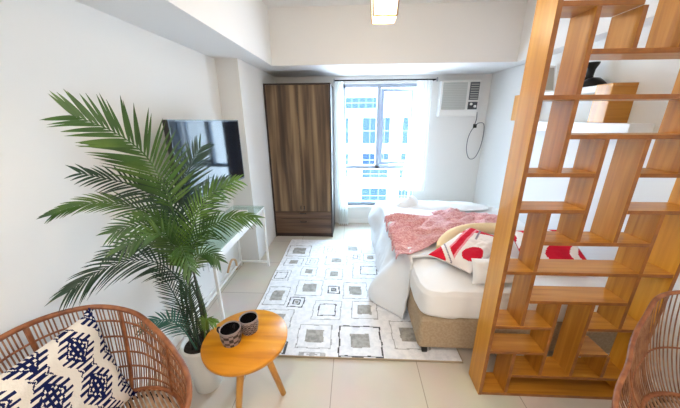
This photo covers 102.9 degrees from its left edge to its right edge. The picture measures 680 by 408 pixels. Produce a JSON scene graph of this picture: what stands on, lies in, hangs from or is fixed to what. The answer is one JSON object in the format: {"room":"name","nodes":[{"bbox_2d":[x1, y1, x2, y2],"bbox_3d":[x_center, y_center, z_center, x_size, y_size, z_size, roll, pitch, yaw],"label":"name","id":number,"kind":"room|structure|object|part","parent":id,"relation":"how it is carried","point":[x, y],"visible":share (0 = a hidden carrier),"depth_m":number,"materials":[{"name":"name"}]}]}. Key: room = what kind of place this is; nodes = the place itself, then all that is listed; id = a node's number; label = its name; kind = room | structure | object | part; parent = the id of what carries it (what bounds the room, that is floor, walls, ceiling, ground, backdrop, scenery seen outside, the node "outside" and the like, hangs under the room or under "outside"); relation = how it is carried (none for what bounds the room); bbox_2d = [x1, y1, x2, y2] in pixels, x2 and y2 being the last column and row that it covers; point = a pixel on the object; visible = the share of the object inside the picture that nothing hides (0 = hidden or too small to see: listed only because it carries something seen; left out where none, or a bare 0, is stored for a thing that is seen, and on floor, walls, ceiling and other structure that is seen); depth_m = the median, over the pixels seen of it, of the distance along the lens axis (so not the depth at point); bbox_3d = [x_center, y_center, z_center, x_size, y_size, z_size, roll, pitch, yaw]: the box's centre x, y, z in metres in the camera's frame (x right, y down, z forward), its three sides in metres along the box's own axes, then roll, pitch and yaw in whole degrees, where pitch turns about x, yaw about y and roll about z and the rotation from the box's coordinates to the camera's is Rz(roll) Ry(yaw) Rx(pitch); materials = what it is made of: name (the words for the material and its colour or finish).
{"room":"studio apartment","nodes":[
{"label":"studio apartment","id":0,"kind":"room"},
{"bbox_2d":[0,0,238,384],"bbox_3d":[-1.403,-0.051,1.132,0.150,2.820,6.850,0,18,3],"label":"wall","id":1,"kind":"structure","parent":0,"point":[74,47],"depth_m":1.32,"materials":[{"name":"white paint"}]},
{"bbox_2d":[75,0,288,76],"bbox_3d":[-1.115,-1.091,0.677,0.450,0.565,6.650,0,18,3],"label":"ceiling beam","id":2,"kind":"structure","parent":1,"relation":"attached to","point":[239,29],"depth_m":1.93,"materials":[{"name":"white paint"}]},
{"bbox_2d":[124,256,241,407],"bbox_3d":[-1.349,1.487,0.826,0.012,0.080,5.330,0,18,3],"label":"baseboard","id":3,"kind":"structure","parent":1,"relation":"attached to","point":[176,339],"depth_m":2.18,"materials":[{"name":"white paint"}]},
{"bbox_2d":[162,120,244,203],"bbox_3d":[-1.131,-0.393,2.213,0.285,0.575,0.942,0,18,3],"label":"television","id":4,"kind":"object","parent":1,"relation":"attached to","point":[226,155],"visible":0.64,"depth_m":2.16,"materials":[{"name":"black plastic"}]},
{"bbox_2d":[227,258,237,272],"bbox_3d":[-1.201,0.699,3.022,0.040,0.193,0.226,0,18,3],"label":"coiled cord","id":5,"kind":"object","parent":1,"relation":"attached to","point":[233,259],"visible":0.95,"depth_m":2.97,"materials":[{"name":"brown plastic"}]},
{"bbox_2d":[214,58,275,259],"bbox_3d":[-1.089,-0.567,3.648,0.230,2.255,1.320,0,18,3],"label":"column","id":6,"kind":"structure","parent":1,"relation":"attached to","point":[240,83],"depth_m":3.13,"materials":[{"name":"white paint"}]},
{"bbox_2d":[274,74,491,221],"bbox_3d":[0.483,-1.056,4.211,3.310,2.820,0.200,0,18,3],"label":"wall","id":7,"kind":"structure","parent":0,"point":[451,175],"depth_m":4.09,"materials":[{"name":"white paint"}]},
{"bbox_2d":[337,218,368,222],"bbox_3d":[1.036,0.285,4.505,2.188,0.080,0.012,0,18,3],"label":"baseboard","id":8,"kind":"structure","parent":7,"relation":"attached to","point":[350,220],"depth_m":4.53,"materials":[{"name":"white paint"}]},
{"bbox_2d":[343,83,416,207],"bbox_3d":[0.603,-0.859,4.241,1.170,1.875,0.267,0,18,3],"label":"window","id":9,"kind":"structure","parent":7,"relation":"in","point":[379,164],"depth_m":4.16,"materials":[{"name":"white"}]},
{"bbox_3d":[0.605,0.041,4.449,1.170,0.035,0.110,0,18,3],"label":"sill","id":10,"kind":"part","parent":9,"relation":"part of","materials":[{"name":"white paint"}]},
{"bbox_2d":[334,77,437,82],"bbox_3d":[0.630,-1.734,3.802,1.432,0.056,0.148,0,18,3],"label":"curtain rod","id":11,"kind":"object","parent":7,"relation":"attached to","point":[436,79],"visible":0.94,"depth_m":3.75,"materials":[{"name":"black metal"}]},
{"bbox_2d":[335,81,347,224],"bbox_3d":[0.034,-0.693,4.120,0.192,2.150,0.072,0,18,3],"label":"curtain","id":12,"kind":"object","parent":11,"relation":"hanging from","point":[340,134],"visible":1,"depth_m":4.11,"materials":[{"name":"white fabric"}]},
{"bbox_2d":[400,80,432,190],"bbox_3d":[1.122,-0.959,3.977,0.390,1.570,0.072,0,18,3],"label":"curtain","id":13,"kind":"object","parent":11,"relation":"hanging from","point":[414,171],"visible":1,"depth_m":4.00,"materials":[{"name":"white fabric"}]},
{"bbox_2d":[268,1,526,76],"bbox_3d":[0.595,-1.962,3.345,2.700,0.565,0.880,0,18,3],"label":"ceiling beam","id":14,"kind":"structure","parent":7,"relation":"attached to","point":[454,37],"depth_m":2.94,"materials":[{"name":"white paint"}]},
{"bbox_2d":[436,80,480,116],"bbox_3d":[1.673,-1.484,3.827,0.535,0.475,0.155,0,18,3],"label":"air conditioner","id":15,"kind":"object","parent":7,"relation":"attached to","point":[456,98],"visible":1,"depth_m":3.77,"materials":[{"name":"white plastic"}]},
{"bbox_2d":[441,82,467,109],"bbox_3d":[1.593,-1.502,3.771,0.330,0.355,0.018,0,18,3],"label":"grille","id":16,"kind":"object","parent":15,"relation":"attached to","point":[454,95],"depth_m":3.76,"materials":[{"name":"grey plastic"}]},
{"bbox_3d":[1.856,-1.379,3.797,0.125,0.100,0.018,0,18,3],"label":"dial plate","id":17,"kind":"part","parent":15,"relation":"part of","materials":[{"name":"grey plastic"}]},
{"bbox_3d":[1.854,-1.560,3.739,0.125,0.230,0.018,0,18,3],"label":"control panel","id":18,"kind":"part","parent":15,"relation":"part of","materials":[{"name":"grey plastic"}]},
{"bbox_2d":[466,115,484,158],"bbox_3d":[2.006,-1.003,4.017,0.232,0.682,0.033,0,18,3],"label":"power cord","id":19,"kind":"object","parent":7,"relation":"attached to","point":[474,125],"visible":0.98,"depth_m":4.00,"materials":[{"name":"black plastic"}]},
{"bbox_2d":[262,0,527,6],"bbox_3d":[0.312,-1.412,0.528,3.610,0.120,7.000,0,18,3],"label":"ceiling","id":20,"kind":"structure","parent":0,"point":[269,3],"depth_m":2.79,"materials":[{"name":"white paint"}]},
{"bbox_2d":[370,0,399,23],"bbox_3d":[0.287,-1.454,1.699,0.200,0.519,0.202,0,18,3],"label":"pendant lamp","id":21,"kind":"object","parent":20,"relation":"hanging from","point":[382,11],"visible":1,"depth_m":1.70,"materials":[{"name":"beige"}]},
{"bbox_2d":[373,16,394,22],"bbox_3d":[0.288,-1.211,1.778,0.132,0.004,0.134,0,18,3],"label":"diffuser","id":22,"kind":"object","parent":21,"relation":"attached to","point":[376,19],"depth_m":1.77,"materials":[{"name":"beige"}]},
{"bbox_2d":[133,222,662,407],"bbox_3d":[0.331,1.386,1.430,3.610,0.120,7.000,0,18,3],"label":"floor","id":23,"kind":"structure","parent":0,"point":[307,382],"depth_m":1.83,"materials":[{"name":"tile"}]},
{"bbox_2d":[0,304,192,407],"bbox_3d":[-0.952,0.958,1.086,0.701,0.911,0.673,0,18,3],"label":"rattan chair","id":24,"kind":"object","parent":23,"relation":"on","point":[167,351],"visible":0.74,"depth_m":1.27,"materials":[{"name":"wicker"}]},
{"bbox_3d":[-1.205,0.720,1.137,0.168,0.456,0.014,7,19,23],"label":"frame rod","id":25,"kind":"part","parent":24,"relation":"part of","materials":[{"name":"red wicker"}]},
{"bbox_2d":[0,308,137,407],"bbox_3d":[-1.089,0.759,1.043,0.213,0.460,0.497,3,18,12],"label":"cushion","id":26,"kind":"object","parent":24,"relation":"on","point":[77,368],"visible":1,"depth_m":1.06,"materials":[{"name":"beige fabric"}]},
{"bbox_3d":[-1.020,0.700,1.292,0.014,0.396,0.129,-7,19,-21],"label":"frame rod","id":27,"kind":"part","parent":24,"relation":"part of","materials":[{"name":"red wicker"}]},
{"bbox_3d":[-0.903,0.977,1.081,0.507,0.023,0.510,0,18,3],"label":"seat","id":28,"kind":"part","parent":24,"relation":"part of","materials":[{"name":"wicker"}]},
{"bbox_3d":[-0.903,0.991,1.085,0.472,0.012,0.472,0,18,3],"label":"leg frame","id":29,"kind":"part","parent":24,"relation":"part of","materials":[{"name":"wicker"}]},
{"bbox_3d":[-0.794,0.763,1.264,0.014,0.284,0.042,8,20,23],"label":"frame rod","id":30,"kind":"part","parent":24,"relation":"part of","materials":[{"name":"red wicker"}]},
{"bbox_2d":[37,90,264,393],"bbox_3d":[-0.794,0.383,1.425,0.891,1.807,0.603,0,18,3],"label":"potted palm","id":31,"kind":"object","parent":23,"relation":"on","point":[180,238],"visible":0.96,"depth_m":1.31,"materials":[{"name":"green plant"}]},
{"bbox_2d":[180,327,221,393],"bbox_3d":[-0.877,1.033,1.760,0.228,0.365,0.228,0,18,3],"label":"pot","id":32,"kind":"object","parent":31,"relation":"attached to","point":[205,381],"depth_m":1.68,"materials":[{"name":"white ceramic"}]},
{"bbox_2d":[168,206,269,337],"bbox_3d":[-1.050,0.556,2.604,0.357,0.758,1.152,0,18,3],"label":"console table","id":33,"kind":"object","parent":23,"relation":"on","point":[225,247],"visible":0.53,"depth_m":2.39,"materials":[{"name":"white metal"}]},
{"bbox_3d":[-1.245,0.731,2.076,0.022,0.750,0.022,0,18,3],"label":"leg","id":34,"kind":"part","parent":33,"relation":"part of","materials":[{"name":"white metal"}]},
{"bbox_3d":[-1.053,0.213,2.494,0.357,0.022,1.152,0,18,3],"label":"frame","id":35,"kind":"part","parent":33,"relation":"part of","materials":[{"name":"white metal"}]},
{"bbox_3d":[-0.910,0.734,2.060,0.022,0.750,0.022,0,18,3],"label":"leg","id":36,"kind":"part","parent":33,"relation":"part of","materials":[{"name":"white metal"}]},
{"bbox_3d":[-1.047,0.278,2.441,0.293,0.066,0.870,0,18,3],"label":"drawer","id":37,"kind":"part","parent":33,"relation":"part of","materials":[{"name":"white paint"}]},
{"bbox_2d":[224,200,247,217],"bbox_3d":[-1.048,0.050,2.735,0.170,0.122,0.196,0,18,3],"label":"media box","id":38,"kind":"object","parent":33,"relation":"on","point":[232,200],"visible":0.41,"depth_m":2.80,"materials":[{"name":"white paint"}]},
{"bbox_3d":[-1.191,0.385,3.150,0.022,0.750,0.022,0,18,3],"label":"leg","id":39,"kind":"part","parent":33,"relation":"part of","materials":[{"name":"white metal"}]},
{"bbox_3d":[-0.856,0.388,3.134,0.022,0.750,0.022,0,18,3],"label":"leg","id":40,"kind":"part","parent":33,"relation":"part of","materials":[{"name":"white metal"}]},
{"bbox_2d":[200,310,287,407],"bbox_3d":[-0.552,1.005,1.667,0.482,0.468,0.482,0,18,3],"label":"side table","id":41,"kind":"object","parent":23,"relation":"on","point":[258,350],"visible":0.89,"depth_m":1.53,"materials":[{"name":"orange wood"}]},
{"bbox_2d":[216,320,241,347],"bbox_3d":[-0.634,0.747,1.547,0.138,0.095,0.116,-6,19,-17],"label":"mug","id":42,"kind":"object","parent":41,"relation":"on","point":[230,337],"visible":1,"depth_m":1.53,"materials":[{"name":"grey ceramic"}]},
{"bbox_3d":[-0.575,1.049,1.558,0.043,0.450,0.128,9,20,27],"label":"leg","id":43,"kind":"part","parent":41,"relation":"part of","materials":[{"name":"orange wood"}]},
{"bbox_2d":[233,311,257,335],"bbox_3d":[-0.562,0.720,1.633,0.137,0.093,0.108,0,18,3],"label":"mug","id":44,"kind":"object","parent":41,"relation":"on","point":[248,320],"visible":0.9,"depth_m":1.61,"materials":[{"name":"grey ceramic"}]},
{"bbox_3d":[-0.423,1.010,1.676,0.148,0.451,0.043,-2,18,-6],"label":"leg","id":45,"kind":"part","parent":41,"relation":"part of","materials":[{"name":"orange wood"}]},
{"bbox_2d":[263,83,334,236],"bbox_3d":[-0.526,-0.595,3.971,0.851,2.103,0.596,0,18,3],"label":"wardrobe","id":46,"kind":"object","parent":23,"relation":"on","point":[299,116],"visible":1,"depth_m":3.68,"materials":[{"name":"brown wood"}]},
{"bbox_3d":[-0.940,-0.594,4.005,0.020,2.085,0.570,0,18,3],"label":"panel","id":47,"kind":"part","parent":46,"relation":"part of","materials":[{"name":"black wood"}]},
{"bbox_3d":[-0.742,-0.698,3.678,0.402,1.682,0.022,0,18,3],"label":"door","id":48,"kind":"part","parent":46,"relation":"part of","materials":[{"name":"brown wood"}]},
{"bbox_3d":[-0.532,-1.591,3.663,0.851,0.018,0.570,0,18,3],"label":"panel","id":49,"kind":"part","parent":46,"relation":"part of","materials":[{"name":"black wood"}]},
{"bbox_3d":[-0.532,0.321,3.996,0.807,0.224,0.022,0,18,3],"label":"drawer","id":50,"kind":"part","parent":46,"relation":"part of","materials":[{"name":"brown wood"}]},
{"bbox_3d":[-0.533,0.159,3.944,0.807,0.104,0.022,0,18,3],"label":"drawer","id":51,"kind":"part","parent":46,"relation":"part of","materials":[{"name":"brown wood"}]},
{"bbox_3d":[-0.337,-0.695,3.659,0.402,1.682,0.022,0,18,3],"label":"door","id":52,"kind":"part","parent":46,"relation":"part of","materials":[{"name":"brown wood"}]},
{"bbox_3d":[-0.110,-0.587,3.966,0.020,2.085,0.570,0,18,3],"label":"panel","id":53,"kind":"part","parent":46,"relation":"part of","materials":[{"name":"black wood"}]},
{"bbox_2d":[255,239,462,362],"bbox_3d":[0.089,0.829,2.935,1.693,0.016,1.990,0,18,3],"label":"area rug","id":54,"kind":"object","parent":23,"relation":"on","point":[319,288],"visible":0.62,"depth_m":2.49,"materials":[{"name":"white fabric"}]},
{"bbox_2d":[406,206,617,352],"bbox_3d":[1.325,0.567,2.810,1.463,0.579,1.955,0,18,3],"label":"bed","id":55,"kind":"object","parent":23,"relation":"on","point":[443,304],"visible":0.28,"depth_m":1.93,"materials":[{"name":"beige fabric"}]},
{"bbox_2d":[368,200,436,318],"bbox_3d":[0.853,0.470,3.006,1.124,0.598,1.619,0,18,3],"label":"quilt","id":56,"kind":"object","parent":55,"relation":"on","point":[390,289],"visible":0.56,"depth_m":2.47,"materials":[{"name":"white fabric"}]},
{"bbox_2d":[394,195,418,207],"bbox_3d":[0.867,-0.049,3.496,0.349,0.143,0.269,0,18,3],"label":"pillow","id":57,"kind":"object","parent":56,"relation":"on","point":[409,201],"visible":0.96,"depth_m":3.42,"materials":[{"name":"white fabric"}]},
{"bbox_2d":[436,223,495,247],"bbox_3d":[1.169,0.267,2.459,0.787,0.138,0.198,-6,19,-18],"label":"cushion","id":58,"kind":"object","parent":56,"relation":"on","point":[489,228],"visible":0.5,"depth_m":2.45,"materials":[{"name":"beige fabric"}]},
{"bbox_2d":[384,208,497,258],"bbox_3d":[1.035,0.204,2.842,1.651,0.154,0.850,-8,19,-22],"label":"throw blanket","id":59,"kind":"object","parent":55,"relation":"on","point":[418,232],"visible":0.73,"depth_m":2.69,"materials":[{"name":"pink fabric"}]},
{"bbox_2d":[406,201,488,210],"bbox_3d":[1.314,0.007,3.450,1.102,0.062,0.346,0,18,3],"label":"pillow","id":60,"kind":"object","parent":55,"relation":"on","point":[423,205],"visible":0.85,"depth_m":3.36,"materials":[{"name":"white fabric"}]},
{"bbox_2d":[428,228,493,272],"bbox_3d":[1.058,0.359,2.209,0.678,0.159,0.314,-14,22,-35],"label":"cushion","id":61,"kind":"object","parent":55,"relation":"on","point":[458,252],"visible":0.84,"depth_m":2.12,"materials":[{"name":"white fabric"}]},
{"bbox_2d":[471,258,513,283],"bbox_3d":[1.098,0.475,1.925,0.330,0.173,0.152,0,18,3],"label":"cushion","id":62,"kind":"object","parent":55,"relation":"on","point":[480,266],"visible":0.41,"depth_m":1.88,"materials":[{"name":"white fabric"}]},
{"bbox_2d":[514,230,586,259],"bbox_3d":[1.661,0.370,2.162,0.447,0.230,0.424,3,18,10],"label":"cushion","id":63,"kind":"object","parent":55,"relation":"on","point":[548,252],"visible":0.25,"depth_m":2.07,"materials":[{"name":"red fabric"}]},
{"bbox_2d":[469,0,679,400],"bbox_3d":[1.325,-0.140,1.353,0.895,2.820,0.152,0,18,3],"label":"divider","id":64,"kind":"object","parent":23,"relation":"on","point":[645,265],"visible":0.97,"depth_m":1.41,"materials":[{"name":"brown wood"}]},
{"bbox_3d":[0.889,-0.144,1.373,0.022,2.820,0.152,0,18,3],"label":"panel","id":65,"kind":"part","parent":64,"relation":"part of","materials":[{"name":"brown wood"}]},
{"bbox_2d":[490,333,543,354],"bbox_3d":[1.064,0.871,1.692,0.314,0.020,0.148,0,18,3],"label":"shelf","id":66,"kind":"object","parent":64,"relation":"attached to","point":[503,343],"depth_m":1.67,"materials":[{"name":"brown wood"}]},
{"bbox_2d":[495,309,551,329],"bbox_3d":[1.063,0.695,1.635,0.314,0.020,0.148,0,18,3],"label":"shelf","id":67,"kind":"object","parent":64,"relation":"attached to","point":[534,320],"depth_m":1.60,"materials":[{"name":"brown wood"}]},
{"bbox_3d":[1.334,1.191,1.782,0.851,0.022,0.148,0,18,3],"label":"board","id":68,"kind":"part","parent":64,"relation":"part of","materials":[{"name":"brown wood"}]},
{"bbox_2d":[520,201,584,213],"bbox_3d":[1.058,0.016,1.417,0.314,0.020,0.148,0,18,3],"label":"shelf","id":69,"kind":"object","parent":64,"relation":"attached to","point":[540,207],"depth_m":1.38,"materials":[{"name":"brown wood"}]},
{"bbox_2d":[527,168,595,177],"bbox_3d":[1.057,-0.159,1.360,0.314,0.020,0.148,0,18,3],"label":"shelf","id":70,"kind":"object","parent":64,"relation":"attached to","point":[532,172],"depth_m":1.30,"materials":[{"name":"brown wood"}]},
{"bbox_2d":[511,355,620,380],"bbox_3d":[1.411,1.044,1.731,0.694,0.020,0.148,0,18,3],"label":"shelf","id":71,"kind":"object","parent":64,"relation":"attached to","point":[552,369],"depth_m":1.69,"materials":[{"name":"brown wood"}]},
{"bbox_2d":[529,286,627,305],"bbox_3d":[1.321,0.528,1.569,0.520,0.020,0.148,0,18,3],"label":"shelf","id":72,"kind":"object","parent":64,"relation":"attached to","point":[557,295],"depth_m":1.54,"materials":[{"name":"brown wood"}]},
{"bbox_2d":[507,258,673,277],"bbox_3d":[1.328,0.354,1.512,0.851,0.020,0.148,0,18,3],"label":"shelf","id":73,"kind":"object","parent":64,"relation":"attached to","point":[616,267],"depth_m":1.47,"materials":[{"name":"brown wood"}]},
{"bbox_2d":[579,336,607,357],"bbox_3d":[1.502,0.875,1.671,0.162,0.020,0.148,0,18,3],"label":"shelf","id":74,"kind":"object","parent":64,"relation":"attached to","point":[589,348],"depth_m":1.63,"materials":[{"name":"brown wood"}]},
{"bbox_2d":[544,231,649,246],"bbox_3d":[1.319,0.186,1.458,0.520,0.020,0.148,0,18,3],"label":"shelf","id":75,"kind":"object","parent":64,"relation":"attached to","point":[553,238],"depth_m":1.41,"materials":[{"name":"brown wood"}]},
{"bbox_2d":[560,0,645,17],"bbox_3d":[1.052,-0.823,1.146,0.314,0.020,0.148,0,18,3],"label":"shelf","id":76,"kind":"object","parent":64,"relation":"attached to","point":[570,8],"depth_m":1.10,"materials":[{"name":"brown wood"}]},
{"bbox_2d":[543,94,679,101],"bbox_3d":[1.323,-0.487,1.241,0.851,0.020,0.148,0,18,3],"label":"shelf","id":77,"kind":"object","parent":64,"relation":"attached to","point":[556,97],"depth_m":1.18,"materials":[{"name":"brown wood"}]},
{"bbox_2d":[587,312,637,332],"bbox_3d":[1.588,0.699,1.611,0.336,0.020,0.148,0,18,3],"label":"shelf","id":78,"kind":"object","parent":64,"relation":"attached to","point":[599,322],"depth_m":1.57,"materials":[{"name":"brown wood"}]},
{"bbox_2d":[570,133,679,138],"bbox_3d":[1.402,-0.324,1.290,0.694,0.020,0.148,0,18,3],"label":"shelf","id":79,"kind":"object","parent":64,"relation":"attached to","point":[572,135],"depth_m":1.23,"materials":[{"name":"brown wood"}]},
{"bbox_2d":[589,47,679,60],"bbox_3d":[1.400,-0.656,1.183,0.694,0.020,0.148,0,18,3],"label":"shelf","id":80,"kind":"object","parent":64,"relation":"attached to","point":[620,53],"depth_m":1.13,"materials":[{"name":"brown wood"}]},
{"bbox_3d":[1.761,-0.137,1.332,0.022,2.820,0.152,0,18,3],"label":"panel","id":81,"kind":"part","parent":64,"relation":"part of","materials":[{"name":"brown wood"}]},
{"bbox_2d":[627,202,679,214],"bbox_3d":[1.583,0.021,1.392,0.336,0.020,0.148,0,18,3],"label":"shelf","id":82,"kind":"object","parent":64,"relation":"attached to","point":[642,208],"depth_m":1.35,"materials":[{"name":"brown wood"}]},
{"bbox_2d":[639,168,679,177],"bbox_3d":[1.582,-0.154,1.335,0.336,0.020,0.148,0,18,3],"label":"shelf","id":83,"kind":"object","parent":64,"relation":"attached to","point":[645,172],"depth_m":1.27,"materials":[{"name":"brown wood"}]},
{"bbox_2d":[611,290,679,407],"bbox_3d":[1.512,0.968,1.040,0.996,0.888,0.695,-14,22,-36],"label":"rattan chair","id":84,"kind":"object","parent":23,"relation":"on","point":[637,351],"visible":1,"depth_m":1.31,"materials":[{"name":"wicker"}]},
{"bbox_3d":[1.324,0.799,1.209,0.126,0.330,0.015,12,22,34],"label":"frame rod","id":85,"kind":"part","parent":84,"relation":"part of","materials":[{"name":"red wicker"}]},
{"bbox_3d":[1.504,0.889,1.043,0.773,0.146,0.723,0,18,3],"label":"ring rod","id":86,"kind":"part","parent":84,"relation":"part of","materials":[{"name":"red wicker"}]},
{"bbox_3d":[1.575,1.010,1.089,0.510,0.023,0.506,0,18,3],"label":"seat","id":87,"kind":"part","parent":84,"relation":"part of","materials":[{"name":"wicker"}]},
{"bbox_2d":[473,25,679,400],"bbox_3d":[2.053,-0.021,0.969,0.150,2.820,6.850,0,18,3],"label":"wall","id":88,"kind":"structure","parent":0,"point":[656,76],"depth_m":2.19,"materials":[{"name":"white paint"}]},
{"bbox_2d":[511,95,519,120],"bbox_3d":[1.997,-1.042,2.941,0.165,0.263,0.140,0,18,3],"label":"box","id":89,"kind":"object","parent":88,"relation":"attached to","point":[516,99],"visible":0.28,"depth_m":2.97,"materials":[{"name":"brown wood"}]},
{"bbox_2d":[544,86,595,94],"bbox_3d":[1.977,-0.981,2.406,0.155,0.045,0.895,0,18,3],"label":"wall shelf","id":90,"kind":"object","parent":88,"relation":"attached to","point":[591,89],"visible":0.22,"depth_m":2.09,"materials":[{"name":"white paint"}]},
{"bbox_2d":[545,66,555,91],"bbox_3d":[2.005,-1.197,2.596,0.100,0.240,0.072,0,18,3],"label":"picture card","id":91,"kind":"object","parent":90,"relation":"on","point":[550,85],"visible":0.61,"depth_m":2.59,"materials":[{"name":"grey paper"}]},
{"bbox_2d":[545,68,553,89],"bbox_3d":[2.005,-1.195,2.588,0.070,0.200,0.054,0,18,3],"label":"print","id":92,"kind":"object","parent":91,"relation":"attached to","point":[550,81],"depth_m":2.59,"materials":[{"name":"grey paper"}]},
{"bbox_2d":[583,61,606,86],"bbox_3d":[1.954,-0.995,2.081,0.166,0.180,0.179,0,18,3],"label":"figurine","id":93,"kind":"object","parent":90,"relation":"on","point":[590,80],"visible":0.71,"depth_m":2.07,"materials":[{"name":"black metal"}]},
{"bbox_3d":[1.956,-1.032,2.115,0.092,0.130,0.092,0,18,3],"label":"stem","id":94,"kind":"part","parent":93,"relation":"part of","materials":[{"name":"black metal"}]},
{"bbox_2d":[482,0,658,73],"bbox_3d":[1.886,-1.065,0.535,0.160,0.565,6.650,0,18,3],"label":"trim","id":95,"kind":"structure","parent":88,"relation":"attached to","point":[604,22],"depth_m":2.36,"materials":[{"name":"white paint"}]},
{"bbox_2d":[537,121,654,132],"bbox_3d":[1.970,-0.658,2.319,0.155,0.085,1.200,0,18,3],"label":"wall shelf","id":96,"kind":"object","parent":88,"relation":"attached to","point":[578,127],"visible":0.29,"depth_m":1.90,"materials":[{"name":"white paint"}]},
{"bbox_2d":[587,82,638,122],"bbox_3d":[1.948,-0.720,1.943,0.165,0.263,0.140,0,18,3],"label":"box","id":97,"kind":"object","parent":96,"relation":"on","point":[600,111],"visible":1,"depth_m":1.90,"materials":[{"name":"brown wood"}]},
{"bbox_3d":[1.868,-0.721,1.946,0.005,0.259,0.136,0,18,3],"label":"panel","id":98,"kind":"part","parent":97,"relation":"part of","materials":[{"name":"brown wood"}]},
{"bbox_2d":[608,353,679,407],"bbox_3d":[1.976,1.312,1.298,0.012,0.080,6.650,0,18,3],"label":"baseboard","id":99,"kind":"structure","parent":88,"relation":"attached to","point":[608,353],"depth_m":1.72,"materials":[{"name":"white paint"}]},
{"label":"outside","id":100,"kind":"structure","parent":0,"visible":0},
{"bbox_2d":[346,88,415,200],"bbox_3d":[4.323,-3.172,27.348,34.400,16.600,9.650,0,18,3],"label":"office building","id":101,"kind":"structure","parent":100,"point":[361,103],"depth_m":22.37,"materials":[{"name":"white"}]}
]}

